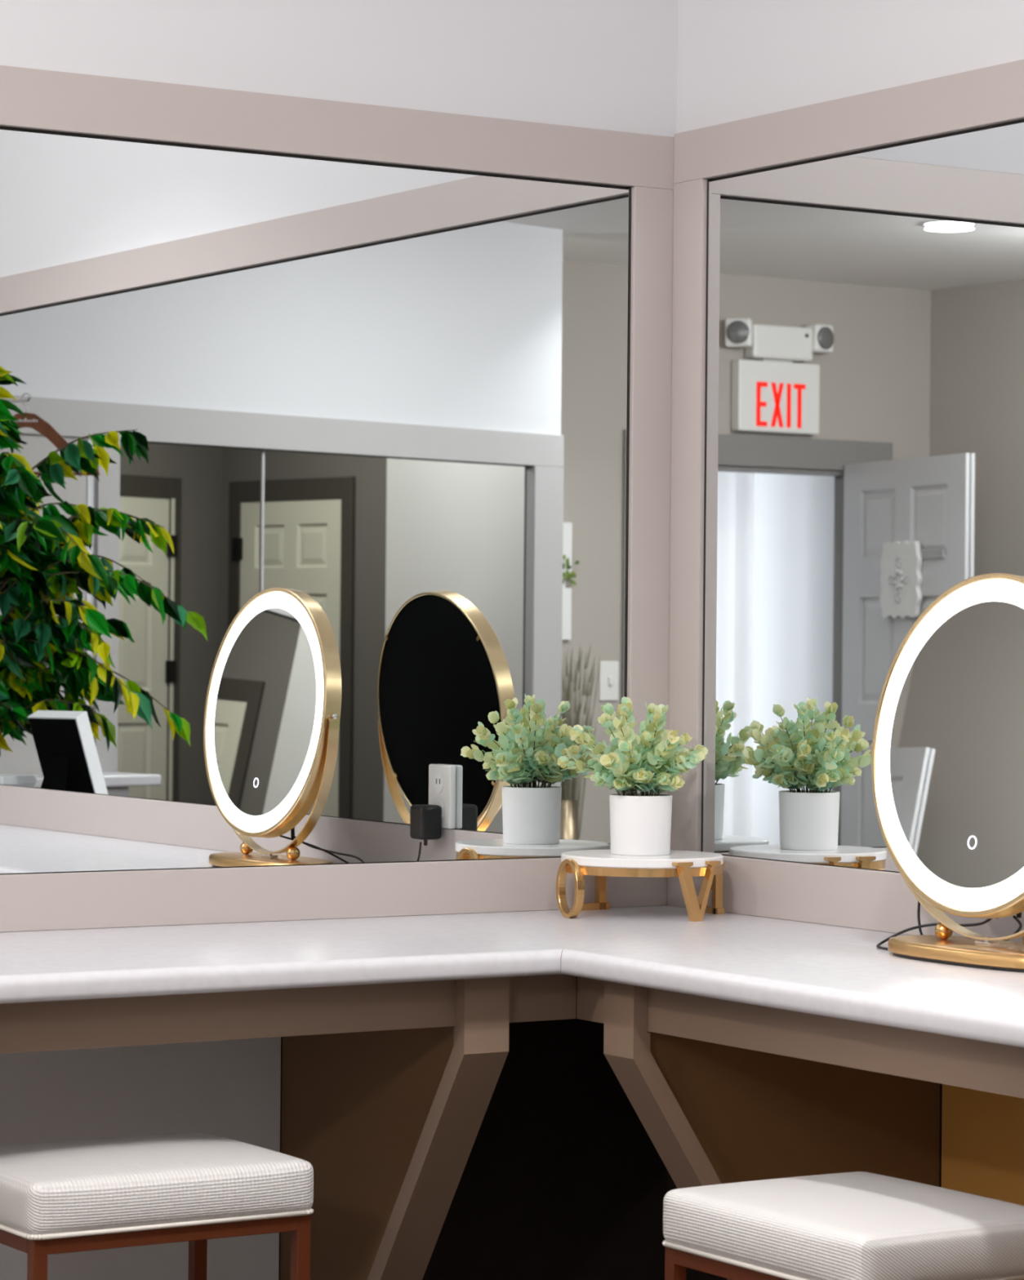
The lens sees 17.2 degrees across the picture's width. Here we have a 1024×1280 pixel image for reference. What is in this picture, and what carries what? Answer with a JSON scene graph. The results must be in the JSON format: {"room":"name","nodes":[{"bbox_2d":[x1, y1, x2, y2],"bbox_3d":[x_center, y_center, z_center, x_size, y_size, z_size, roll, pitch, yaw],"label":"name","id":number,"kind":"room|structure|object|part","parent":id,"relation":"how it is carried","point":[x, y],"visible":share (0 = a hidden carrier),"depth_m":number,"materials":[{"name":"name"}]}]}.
{"room":"dressing room","nodes":[
{"label":"dressing room","id":0,"kind":"room"},
{"bbox_2d":[0,0,677,1279],"bbox_3d":[-2.477,-0.227,4.240,6.689,2.840,0.120,1,0,-32],"label":"wall","id":1,"kind":"structure","parent":0,"point":[562,1178],"depth_m":5.65,"materials":[{"name":"white paint"}]},
{"bbox_2d":[0,65,673,932],"bbox_3d":[-0.698,-0.216,5.281,2.290,1.333,0.019,1,0,-32],"label":"wall mirror","id":2,"kind":"object","parent":1,"relation":"attached to","point":[335,437],"visible":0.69,"depth_m":5.51,"materials":[{"name":"clear glass"}]},
{"bbox_3d":[-0.704,0.407,5.280,2.290,0.088,0.019,1,0,-32],"label":"rail","id":3,"kind":"part","parent":2,"relation":"part of","materials":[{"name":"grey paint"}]},
{"bbox_3d":[-0.693,-0.837,5.282,2.290,0.092,0.019,1,0,-32],"label":"rail","id":4,"kind":"part","parent":2,"relation":"part of","materials":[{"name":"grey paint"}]},
{"bbox_2d":[666,137,674,905],"bbox_3d":[0.278,-0.206,5.898,0.019,1.333,0.019,1,0,-32],"label":"trim","id":5,"kind":"structure","parent":1,"relation":"attached to","point":[673,137],"depth_m":5.88,"materials":[{"name":"grey wood"}]},
{"bbox_2d":[666,0,1023,1279],"bbox_3d":[1.835,-0.189,3.564,0.120,2.840,5.629,1,0,-32],"label":"wall","id":6,"kind":"structure","parent":0,"point":[737,60],"depth_m":5.47,"materials":[{"name":"white paint"}]},
{"bbox_2d":[0,905,1023,1047],"bbox_3d":[0.267,0.476,3.759,2.308,0.038,3.628,1,0,-32],"label":"countertop","id":7,"kind":"structure","parent":6,"relation":"attached to","point":[835,971],"depth_m":4.88,"materials":[{"name":"stone"}]},
{"bbox_2d":[0,974,1023,1098],"bbox_3d":[0.185,0.533,3.397,1.743,0.077,3.063,1,0,-32],"label":"apron","id":8,"kind":"object","parent":7,"relation":"attached to","point":[99,1023],"visible":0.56,"depth_m":4.77,"materials":[{"name":"brown wood"}]},
{"bbox_2d":[555,848,724,921],"bbox_3d":[0.215,0.409,5.662,0.274,0.102,0.271,1,0,7],"label":"stand","id":9,"kind":"object","parent":7,"relation":"on","point":[600,864],"visible":0.95,"depth_m":5.57,"materials":[{"name":"gold metal"}]},
{"bbox_3d":[0.096,0.410,5.597,0.014,0.098,0.074,1,0,-28],"label":"letter leg","id":10,"kind":"part","parent":9,"relation":"part of","materials":[{"name":"gold metal"}]},
{"bbox_3d":[0.137,0.415,5.773,0.064,0.088,0.014,1,0,-36],"label":"letter leg","id":11,"kind":"part","parent":9,"relation":"part of","materials":[{"name":"gold metal"}]},
{"bbox_2d":[556,696,707,855],"bbox_3d":[0.201,0.226,5.662,0.252,0.263,0.235,1,0,5],"label":"potted plant","id":12,"kind":"object","parent":9,"relation":"on","point":[640,824],"visible":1,"depth_m":5.62,"materials":[{"name":"green plant"}]},
{"bbox_3d":[0.215,0.308,5.661,0.105,0.099,0.105,1,0,-32],"label":"pot","id":13,"kind":"part","parent":12,"relation":"part of","materials":[{"name":"white ceramic"}]},
{"bbox_3d":[0.302,0.412,5.554,0.094,0.098,0.014,1,0,-38],"label":"letter leg","id":14,"kind":"part","parent":9,"relation":"part of","materials":[{"name":"gold metal"}]},
{"bbox_3d":[0.337,0.417,5.727,0.014,0.088,0.060,1,0,-28],"label":"letter leg","id":15,"kind":"part","parent":9,"relation":"part of","materials":[{"name":"gold metal"}]},
{"bbox_2d":[871,573,1023,972],"bbox_3d":[0.670,0.183,4.920,0.189,0.560,0.619,1,0,-21],"label":"vanity mirror","id":16,"kind":"object","parent":7,"relation":"on","point":[947,746],"visible":1,"depth_m":4.90,"materials":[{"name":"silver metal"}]},
{"bbox_2d":[889,601,1023,888],"bbox_3d":[0.674,0.150,4.864,0.007,0.413,0.413,8,-4,-32],"label":"mirror glass","id":17,"kind":"object","parent":16,"relation":"attached to","point":[957,744],"depth_m":4.89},
{"bbox_2d":[666,59,1023,942],"bbox_3d":[1.282,-0.202,4.309,0.019,1.339,3.740,1,0,-32],"label":"wall mirror","id":18,"kind":"object","parent":6,"relation":"attached to","point":[847,417],"visible":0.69,"depth_m":5.52,"materials":[{"name":"clear glass"}]},
{"bbox_3d":[1.276,0.420,4.308,0.019,0.095,3.740,1,0,-32],"label":"rail","id":19,"kind":"part","parent":18,"relation":"part of","materials":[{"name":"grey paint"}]},
{"bbox_3d":[1.287,-0.828,4.310,0.019,0.087,3.740,1,0,-32],"label":"rail","id":20,"kind":"part","parent":18,"relation":"part of","materials":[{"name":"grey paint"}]},
{"bbox_3d":[0.492,1.263,-0.643,7.200,0.100,11.900,1,0,-32],"label":"floor","id":21,"kind":"structure","parent":0,"visible":0},
{"bbox_2d":[0,1131,313,1279],"bbox_3d":[-0.551,0.964,4.781,0.446,0.495,0.360,1,0,-32],"label":"vanity stool","id":22,"kind":"object","parent":21,"relation":"on","point":[195,1188],"visible":1,"depth_m":4.65,"materials":[{"name":"white fabric"}]},
{"bbox_3d":[-0.719,0.811,4.674,0.021,0.021,0.294,1,0,-32],"label":"rail","id":23,"kind":"part","parent":22,"relation":"part of","materials":[{"name":"brown wood"}]},
{"bbox_3d":[-0.637,1.006,4.540,0.021,0.409,0.021,1,0,-32],"label":"leg","id":24,"kind":"part","parent":22,"relation":"part of","materials":[{"name":"brown wood"}]},
{"bbox_2d":[0,1131,313,1235],"bbox_3d":[-0.549,0.758,4.781,0.446,0.084,0.360,1,0,-32],"label":"cushion","id":25,"kind":"object","parent":22,"relation":"on","point":[193,1183],"depth_m":4.66,"materials":[{"name":"white fabric"}]},
{"bbox_3d":[-0.466,0.814,4.648,0.380,0.021,0.021,1,0,-32],"label":"rail","id":26,"kind":"part","parent":22,"relation":"part of","materials":[{"name":"brown wood"}]},
{"bbox_3d":[-0.466,1.008,5.021,0.021,0.409,0.021,1,0,-32],"label":"leg","id":27,"kind":"part","parent":22,"relation":"part of","materials":[{"name":"brown wood"}]},
{"bbox_3d":[-0.298,1.009,4.754,0.021,0.409,0.021,1,0,-32],"label":"leg","id":28,"kind":"part","parent":22,"relation":"part of","materials":[{"name":"brown wood"}]},
{"bbox_2d":[280,977,509,1279],"bbox_3d":[-0.197,0.854,5.264,0.078,0.721,0.590,1,0,-32],"label":"bracket","id":29,"kind":"object","parent":21,"relation":"on","point":[387,1123],"visible":0.77,"depth_m":5.21,"materials":[{"name":"brown wood"}]},
{"bbox_3d":[-0.205,0.854,5.276,0.046,0.721,0.560,1,0,-32],"label":"gusset panel","id":30,"kind":"part","parent":29,"relation":"part of","materials":[{"name":"brown paint"}]},
{"bbox_3d":[-0.045,0.553,5.027,0.078,0.116,0.030,1,0,-32],"label":"post","id":31,"kind":"part","parent":29,"relation":"part of","materials":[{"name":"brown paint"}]},
{"bbox_2d":[603,981,939,1279],"bbox_3d":[0.404,0.860,5.145,0.590,0.721,0.078,1,0,-32],"label":"bracket","id":32,"kind":"object","parent":21,"relation":"on","point":[713,1113],"visible":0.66,"depth_m":5.10,"materials":[{"name":"brown wood"}]},
{"bbox_3d":[0.170,0.554,4.996,0.030,0.116,0.078,1,0,-32],"label":"post","id":33,"kind":"part","parent":32,"relation":"part of","materials":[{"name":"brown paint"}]},
{"bbox_3d":[0.416,0.860,5.153,0.560,0.721,0.046,1,0,-32],"label":"gusset panel","id":34,"kind":"part","parent":32,"relation":"part of","materials":[{"name":"brown paint"}]},
{"bbox_2d":[662,1171,1023,1279],"bbox_3d":[0.457,0.973,4.441,0.360,0.495,0.446,1,0,-32],"label":"vanity stool","id":35,"kind":"object","parent":21,"relation":"on","point":[855,1225],"visible":1,"depth_m":4.32,"materials":[{"name":"white fabric"}]},
{"bbox_3d":[0.217,1.014,4.526,0.021,0.409,0.021,1,0,-32],"label":"leg","id":36,"kind":"part","parent":35,"relation":"part of","materials":[{"name":"brown wood"}]},
{"bbox_3d":[0.326,0.820,4.357,0.021,0.021,0.380,1,0,-32],"label":"rail","id":37,"kind":"part","parent":35,"relation":"part of","materials":[{"name":"brown wood"}]}
]}

